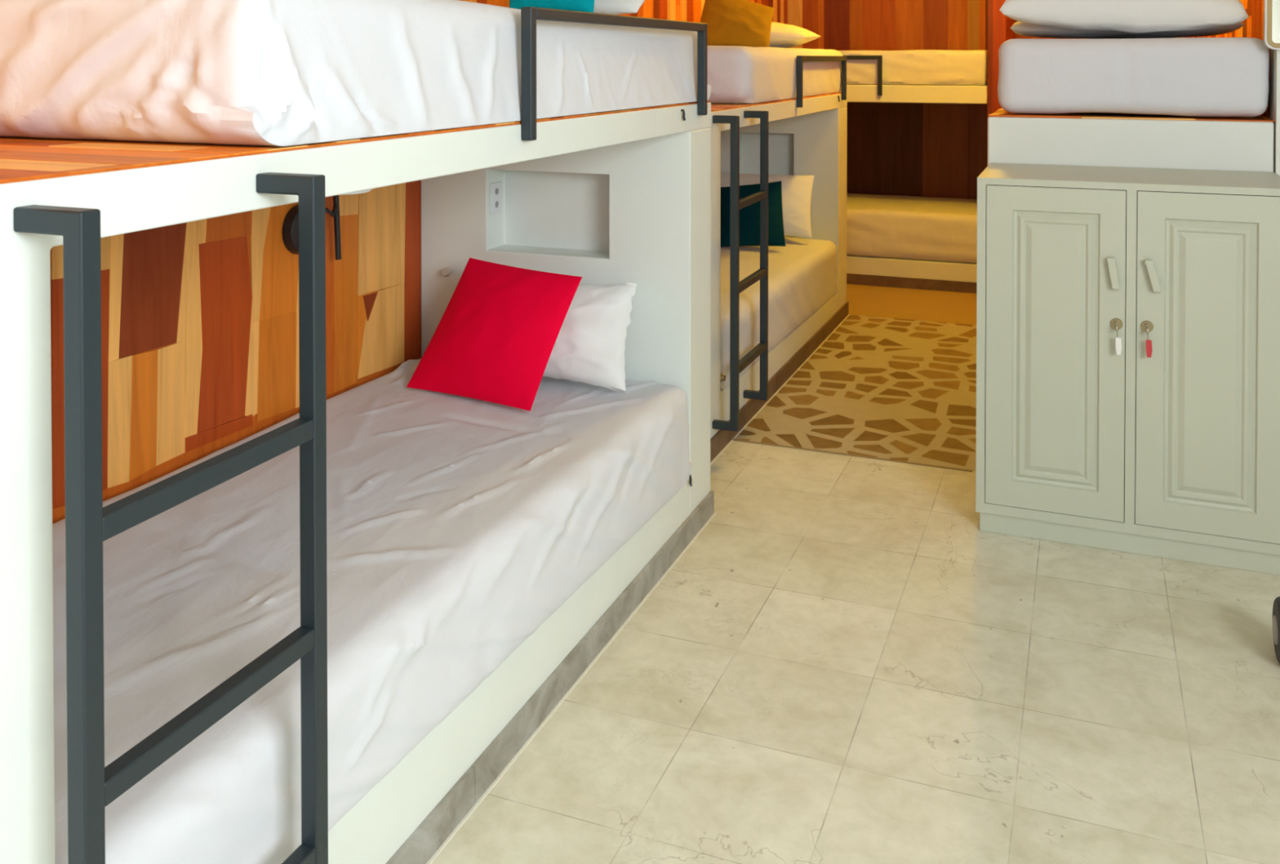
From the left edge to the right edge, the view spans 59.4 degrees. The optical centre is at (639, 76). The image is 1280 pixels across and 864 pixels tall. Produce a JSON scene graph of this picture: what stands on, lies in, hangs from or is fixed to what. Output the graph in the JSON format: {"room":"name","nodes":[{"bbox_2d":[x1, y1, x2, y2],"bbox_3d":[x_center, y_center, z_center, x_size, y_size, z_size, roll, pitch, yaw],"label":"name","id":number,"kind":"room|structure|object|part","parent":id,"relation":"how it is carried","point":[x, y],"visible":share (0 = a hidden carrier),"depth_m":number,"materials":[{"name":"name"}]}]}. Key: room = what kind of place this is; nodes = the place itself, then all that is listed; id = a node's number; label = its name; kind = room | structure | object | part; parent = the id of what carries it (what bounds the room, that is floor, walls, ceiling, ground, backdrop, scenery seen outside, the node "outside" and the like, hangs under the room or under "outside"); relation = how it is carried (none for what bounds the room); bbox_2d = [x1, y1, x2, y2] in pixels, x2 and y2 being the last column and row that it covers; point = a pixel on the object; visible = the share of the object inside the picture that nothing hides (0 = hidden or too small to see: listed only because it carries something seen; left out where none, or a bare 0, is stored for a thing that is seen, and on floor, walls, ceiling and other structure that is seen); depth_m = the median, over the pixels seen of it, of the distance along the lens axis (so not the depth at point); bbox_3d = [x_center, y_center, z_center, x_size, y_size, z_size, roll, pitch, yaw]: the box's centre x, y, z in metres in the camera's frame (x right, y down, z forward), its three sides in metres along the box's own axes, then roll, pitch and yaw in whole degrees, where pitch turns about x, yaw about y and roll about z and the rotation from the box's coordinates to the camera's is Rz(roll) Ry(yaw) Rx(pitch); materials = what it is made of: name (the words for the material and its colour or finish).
{"room":"dormitory","nodes":[
{"label":"dormitory","id":0,"kind":"room"},
{"bbox_2d":[50,0,787,524],"bbox_3d":[-0.766,-0.003,3.412,0.125,2.600,9.570,0,1,22],"label":"wall","id":1,"kind":"structure","parent":0,"point":[200,318],"depth_m":2.69,"materials":[{"name":"brown wood"}]},
{"bbox_2d":[282,195,341,259],"bbox_3d":[-0.858,0.407,2.943,0.057,0.173,0.180,0,1,22],"label":"reading lamp","id":2,"kind":"object","parent":1,"relation":"attached to","point":[291,223],"visible":0.47,"depth_m":2.89,"materials":[{"name":"black plastic"}]},
{"bbox_3d":[-0.835,0.356,2.973,0.082,0.039,0.027,-1,1,-44],"label":"arm","id":3,"kind":"part","parent":2,"relation":"part of","materials":[{"name":"black plastic"}]},
{"bbox_2d":[431,284,1279,863],"bbox_3d":[1.059,1.348,2.705,4.060,0.080,9.570,0,1,22],"label":"floor","id":4,"kind":"structure","parent":0,"point":[841,666],"depth_m":2.43,"materials":[{"name":"beige tile"}]},
{"bbox_2d":[0,101,715,863],"bbox_3d":[-0.720,0.703,2.159,0.898,1.228,2.857,0,1,22],"label":"bunk bed","id":5,"kind":"object","parent":4,"relation":"on","point":[620,196],"visible":0.55,"depth_m":2.01,"materials":[{"name":"white paint"}]},
{"bbox_2d":[13,172,328,863],"bbox_3d":[-0.532,0.681,1.329,0.095,1.097,0.390,0,1,22],"label":"ladder","id":6,"kind":"object","parent":5,"relation":"attached to","point":[92,786],"visible":1,"depth_m":1.22,"materials":[{"name":"grey metal"}]},
{"bbox_3d":[-0.599,0.684,1.160,0.095,1.097,0.026,0,1,22],"label":"rail","id":7,"kind":"part","parent":6,"relation":"part of","materials":[{"name":"grey paint"}]},
{"bbox_3d":[-0.465,0.678,1.498,0.095,1.097,0.026,0,1,22],"label":"rail","id":8,"kind":"part","parent":6,"relation":"part of","materials":[{"name":"grey metal"}]},
{"bbox_2d":[0,0,711,146],"bbox_3d":[-0.546,-0.038,2.571,0.896,0.239,2.001,0,1,22],"label":"mattress","id":9,"kind":"object","parent":5,"relation":"on","point":[272,73],"visible":0.93,"depth_m":1.65,"materials":[{"name":"white fabric"}]},
{"bbox_2d":[509,0,595,12],"bbox_3d":[-0.236,-0.266,2.975,0.319,0.207,0.166,0,1,22],"label":"cushion","id":10,"kind":"object","parent":9,"relation":"on","point":[588,6],"visible":0.66,"depth_m":2.88,"materials":[{"name":"teal fabric"}]},
{"bbox_2d":[593,0,644,14],"bbox_3d":[-0.121,-0.258,3.199,0.377,0.175,0.185,0,1,22],"label":"pillow","id":11,"kind":"object","parent":9,"relation":"on","point":[605,6],"visible":0.38,"depth_m":3.08,"materials":[{"name":"white fabric"}]},
{"bbox_2d":[338,188,372,195],"bbox_3d":[-0.501,0.182,1.872,0.120,0.019,0.120,0,1,22],"label":"ceiling light","id":12,"kind":"object","parent":5,"relation":"attached to","point":[366,190],"visible":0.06,"depth_m":1.84,"materials":[{"name":"white plastic"}]},
{"bbox_2d":[52,358,692,863],"bbox_3d":[-0.641,1.000,2.341,0.901,0.286,2.075,0,1,22],"label":"mattress","id":13,"kind":"object","parent":5,"relation":"on","point":[457,526],"visible":0.82,"depth_m":2.02,"materials":[{"name":"white fabric"}]},
{"bbox_2d":[406,257,582,410],"bbox_3d":[-0.395,0.685,3.024,0.456,0.332,0.194,1,1,33],"label":"cushion","id":14,"kind":"object","parent":13,"relation":"on","point":[494,340],"visible":1,"depth_m":2.98,"materials":[{"name":"red fabric"}]},
{"bbox_2d":[542,282,637,392],"bbox_3d":[-0.244,0.712,3.147,0.505,0.272,0.190,0,1,22],"label":"pillow","id":15,"kind":"object","parent":13,"relation":"on","point":[589,346],"visible":0.46,"depth_m":3.04,"materials":[{"name":"white fabric"}]},
{"bbox_2d":[489,181,502,214],"bbox_3d":[-0.441,0.372,3.433,0.005,0.094,0.070,0,1,22],"label":"power outlet","id":16,"kind":"object","parent":5,"relation":"attached to","point":[495,187],"depth_m":3.43,"materials":[{"name":"white plastic"}]},
{"bbox_3d":[-0.313,1.284,2.005,0.012,0.070,2.854,0,1,22],"label":"skirting","id":17,"kind":"part","parent":5,"relation":"part of","materials":[{"name":"grey stone"}]},
{"bbox_3d":[-0.234,0.724,3.398,0.883,1.148,0.187,0,1,22],"label":"head panel","id":18,"kind":"part","parent":5,"relation":"part of","materials":[{"name":"white paint"}]},
{"bbox_2d":[520,6,707,140],"bbox_3d":[-0.020,-0.013,2.698,0.024,0.262,1.093,0,1,22],"label":"guard rail","id":19,"kind":"object","parent":5,"relation":"attached to","point":[529,15],"visible":1,"depth_m":2.30,"materials":[{"name":"grey metal"}]},
{"bbox_3d":[-0.218,-0.005,2.201,0.024,0.262,0.024,0,1,22],"label":"post","id":20,"kind":"part","parent":19,"relation":"part of","materials":[{"name":"grey metal"}]},
{"bbox_3d":[-0.020,-0.132,2.696,0.024,0.024,1.047,0,1,22],"label":"rail","id":21,"kind":"part","parent":19,"relation":"part of","materials":[{"name":"grey metal"}]},
{"bbox_3d":[0.178,-0.021,3.194,0.024,0.262,0.024,0,1,22],"label":"post","id":22,"kind":"part","parent":19,"relation":"part of","materials":[{"name":"grey metal"}]},
{"bbox_2d":[710,92,849,464],"bbox_3d":[0.249,0.687,4.778,0.758,1.178,2.729,0,1,22],"label":"bunk bed","id":23,"kind":"object","parent":4,"relation":"on","point":[811,139],"visible":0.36,"depth_m":5.54,"materials":[{"name":"white paint"}]},
{"bbox_2d":[712,110,768,431],"bbox_3d":[0.358,0.659,3.948,0.088,1.060,0.396,0,1,22],"label":"ladder","id":24,"kind":"object","parent":23,"relation":"attached to","point":[736,286],"visible":1,"depth_m":3.80,"materials":[{"name":"grey metal"}]},
{"bbox_3d":[0.289,0.662,3.776,0.088,1.060,0.026,0,1,22],"label":"rail","id":25,"kind":"part","parent":24,"relation":"part of","materials":[{"name":"grey paint"}]},
{"bbox_3d":[0.426,0.656,4.120,0.088,1.060,0.026,0,1,22],"label":"rail","id":26,"kind":"part","parent":24,"relation":"part of","materials":[{"name":"grey metal"}]},
{"bbox_2d":[706,44,843,103],"bbox_3d":[0.407,-0.021,5.186,0.744,0.224,1.832,0,1,22],"label":"mattress","id":27,"kind":"object","parent":23,"relation":"on","point":[736,74],"visible":0.59,"depth_m":4.42,"materials":[{"name":"white fabric"}]},
{"bbox_2d":[699,0,773,46],"bbox_3d":[0.454,-0.279,5.333,0.376,0.291,0.174,0,1,22],"label":"cushion","id":28,"kind":"object","parent":27,"relation":"on","point":[746,23],"visible":0.87,"depth_m":5.28,"materials":[{"name":"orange fabric"}]},
{"bbox_2d":[769,22,821,47],"bbox_3d":[0.574,-0.207,5.630,0.615,0.145,0.390,0,1,22],"label":"pillow","id":29,"kind":"object","parent":27,"relation":"on","point":[782,35],"visible":0.35,"depth_m":5.43,"materials":[{"name":"beige fabric"}]},
{"bbox_2d":[720,236,837,389],"bbox_3d":[0.304,0.975,4.926,0.759,0.277,1.982,0,1,22],"label":"mattress","id":30,"kind":"object","parent":23,"relation":"on","point":[802,273],"visible":0.32,"depth_m":4.84,"materials":[{"name":"white fabric"}]},
{"bbox_2d":[720,180,785,246],"bbox_3d":[0.544,0.668,5.446,0.382,0.314,0.197,0,1,22],"label":"cushion","id":31,"kind":"object","parent":30,"relation":"on","point":[749,215],"visible":0.69,"depth_m":5.39,"materials":[{"name":"teal fabric"}]},
{"bbox_2d":[720,172,814,237],"bbox_3d":[0.593,0.647,5.698,0.610,0.290,0.196,0,1,22],"label":"pillow","id":32,"kind":"object","parent":30,"relation":"on","point":[796,189],"visible":0.33,"depth_m":5.61,"materials":[{"name":"white fabric"}]},
{"bbox_3d":[0.591,1.242,4.649,0.012,0.072,2.726,0,1,22],"label":"skirting","id":33,"kind":"part","parent":23,"relation":"part of","materials":[{"name":"brown stone"}]},
{"bbox_3d":[0.705,0.708,5.942,0.743,1.100,0.220,0,1,22],"label":"head panel","id":34,"kind":"part","parent":23,"relation":"part of","materials":[{"name":"white paint"}]},
{"bbox_2d":[796,55,846,107],"bbox_3d":[0.870,0.015,5.311,0.024,0.225,0.980,0,1,22],"label":"guard rail","id":35,"kind":"object","parent":23,"relation":"attached to","point":[800,59],"visible":1,"depth_m":5.00,"materials":[{"name":"grey metal"}]},
{"bbox_3d":[0.693,0.022,4.867,0.024,0.225,0.024,0,1,22],"label":"post","id":36,"kind":"part","parent":35,"relation":"part of","materials":[{"name":"grey metal"}]},
{"bbox_3d":[0.870,-0.085,5.309,0.024,0.024,0.934,0,1,22],"label":"rail","id":37,"kind":"part","parent":35,"relation":"part of","materials":[{"name":"grey metal"}]},
{"bbox_3d":[1.047,0.008,5.755,0.024,0.225,0.024,0,1,22],"label":"post","id":38,"kind":"part","parent":35,"relation":"part of","materials":[{"name":"grey metal"}]},
{"bbox_2d":[732,439,973,471],"bbox_3d":[0.704,1.294,3.822,0.828,0.013,0.010,0,1,22],"label":"trim","id":39,"kind":"structure","parent":4,"relation":"on","point":[739,440],"depth_m":3.81,"materials":[{"name":"brown"}]},
{"bbox_2d":[838,84,987,293],"bbox_3d":[1.501,0.643,7.075,1.383,1.196,0.852,0,1,22],"label":"bunk bed","id":40,"kind":"object","parent":4,"relation":"on","point":[923,274],"visible":0.22,"depth_m":6.58,"materials":[{"name":"white paint"}]},
{"bbox_2d":[843,55,882,95],"bbox_3d":[1.090,-0.008,6.766,0.735,0.237,0.024,0,1,22],"label":"guard rail","id":41,"kind":"object","parent":40,"relation":"attached to","point":[879,58],"visible":0.44,"depth_m":6.63,"materials":[{"name":"grey metal"}]},
{"bbox_3d":[1.090,-0.115,6.764,0.689,0.024,0.024,0,1,22],"label":"rail","id":42,"kind":"part","parent":41,"relation":"part of","materials":[{"name":"grey metal"}]},
{"bbox_3d":[1.421,-0.006,6.634,0.024,0.237,0.024,0,1,22],"label":"post","id":43,"kind":"part","parent":41,"relation":"part of","materials":[{"name":"grey metal"}]},
{"bbox_2d":[846,193,977,263],"bbox_3d":[1.565,0.933,7.054,1.251,0.284,0.865,0,1,22],"label":"mattress","id":44,"kind":"object","parent":40,"relation":"on","point":[890,226],"visible":0.62,"depth_m":6.62,"materials":[{"name":"white fabric"}]},
{"bbox_3d":[1.345,1.216,6.695,1.382,0.062,0.014,0,1,22],"label":"skirting","id":45,"kind":"part","parent":40,"relation":"part of","materials":[{"name":"wood"}]},
{"bbox_2d":[838,49,987,85],"bbox_3d":[1.508,-0.060,7.067,1.375,0.208,0.857,0,1,22],"label":"mattress","id":46,"kind":"object","parent":40,"relation":"on","point":[901,67],"visible":0.55,"depth_m":6.56,"materials":[{"name":"white fabric"}]},
{"bbox_2d":[975,162,1279,574],"bbox_3d":[1.421,0.793,3.265,0.808,1.013,0.517,0,1,22],"label":"base cabinet","id":47,"kind":"object","parent":4,"relation":"on","point":[1173,453],"visible":1,"depth_m":3.05,"materials":[{"name":"green paint"}]},
{"bbox_3d":[1.156,0.763,3.129,0.362,0.906,0.020,0,1,22],"label":"door","id":48,"kind":"part","parent":47,"relation":"part of","materials":[{"name":"green paint"}]},
{"bbox_3d":[1.288,0.535,3.049,0.034,0.084,0.024,0,1,22],"label":"handle","id":49,"kind":"part","parent":47,"relation":"part of","materials":[{"name":"green paint"}]},
{"bbox_2d":[1115,322,1121,355],"bbox_3d":[1.292,0.711,3.036,0.016,0.083,0.025,0,1,-12],"label":"key","id":50,"kind":"object","parent":47,"relation":"hanging from","point":[1117,340],"visible":1,"depth_m":3.03,"materials":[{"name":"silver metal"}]},
{"bbox_2d":[987,107,1275,171],"bbox_3d":[1.890,0.698,4.421,0.845,1.168,1.968,0,1,22],"label":"bunk bed","id":51,"kind":"object","parent":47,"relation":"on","point":[1079,139],"visible":0.23,"depth_m":3.50,"materials":[{"name":"white paint"}]},
{"bbox_2d":[997,37,1269,116],"bbox_3d":[1.877,-0.013,4.377,0.792,0.246,1.888,0,1,22],"label":"mattress","id":52,"kind":"object","parent":51,"relation":"on","point":[1209,77],"visible":1,"depth_m":3.50,"materials":[{"name":"white fabric"}]},
{"bbox_2d":[1000,0,1248,33],"bbox_3d":[1.605,-0.254,3.754,0.742,0.225,0.390,0,1,22],"label":"pillow","id":53,"kind":"object","parent":52,"relation":"on","point":[1131,16],"visible":1,"depth_m":3.58,"materials":[{"name":"white fabric"}]},
{"bbox_2d":[1010,21,1244,38],"bbox_3d":[1.701,-0.178,3.960,0.725,0.093,0.420,0,1,22],"label":"pillow","id":54,"kind":"object","parent":52,"relation":"on","point":[1020,28],"visible":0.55,"depth_m":3.85,"materials":[{"name":"white fabric"}]},
{"bbox_2d":[1146,324,1152,357],"bbox_3d":[1.362,0.711,3.008,0.015,0.083,0.025,0,1,-9],"label":"key","id":55,"kind":"object","parent":47,"relation":"hanging from","point":[1148,342],"visible":1,"depth_m":3.00,"materials":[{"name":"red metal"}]},
{"bbox_3d":[1.379,0.535,3.013,0.042,0.084,0.024,0,1,22],"label":"handle","id":56,"kind":"part","parent":47,"relation":"part of","materials":[{"name":"green paint"}]},
{"bbox_3d":[1.519,0.765,2.984,0.362,0.906,0.020,0,1,22],"label":"door","id":57,"kind":"part","parent":47,"relation":"part of","materials":[{"name":"green paint"}]},
{"bbox_2d":[1272,595,1279,663],"bbox_3d":[1.452,1.240,2.498,0.068,0.144,0.144,0,1,22],"label":"caster wheel","id":58,"kind":"object","parent":4,"relation":"on","point":[1276,607],"visible":1,"depth_m":2.50,"materials":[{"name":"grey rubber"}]},
{"bbox_2d":[787,0,1183,199],"bbox_3d":[2.206,-0.063,7.311,2.517,2.600,0.124,0,1,22],"label":"wall","id":59,"kind":"structure","parent":0,"point":[920,149],"depth_m":7.42,"materials":[{"name":"brown wood"}]},
{"bbox_2d":[986,0,1014,166],"bbox_3d":[2.192,-0.055,6.792,0.099,2.600,0.849,0,1,22],"label":"wall","id":60,"kind":"structure","parent":0,"point":[999,30],"depth_m":6.40,"materials":[{"name":"brown wood"}]},
{"bbox_2d":[1183,0,1270,115],"bbox_3d":[2.685,-0.029,5.109,0.115,2.600,3.620,0,1,22],"label":"wall","id":61,"kind":"structure","parent":0,"point":[1253,27],"depth_m":3.98,"materials":[{"name":"brown wood"}]},
{"bbox_2d":[1269,48,1279,175],"bbox_3d":[2.613,0.002,3.119,1.495,2.600,0.130,0,1,22],"label":"wall","id":62,"kind":"structure","parent":0,"point":[1274,115],"depth_m":3.35,"materials":[{"name":"white paint"}]},
{"bbox_2d":[1263,0,1279,49],"bbox_3d":[2.069,-0.414,3.241,0.461,0.672,0.033,0,1,22],"label":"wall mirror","id":63,"kind":"object","parent":62,"relation":"attached to","point":[1271,7],"visible":1,"depth_m":3.32,"materials":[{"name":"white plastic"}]},
{"bbox_3d":[2.072,-0.414,3.248,0.423,0.634,0.012,0,1,22],"label":"glass","id":64,"kind":"part","parent":63,"relation":"part of","materials":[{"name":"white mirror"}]}
]}

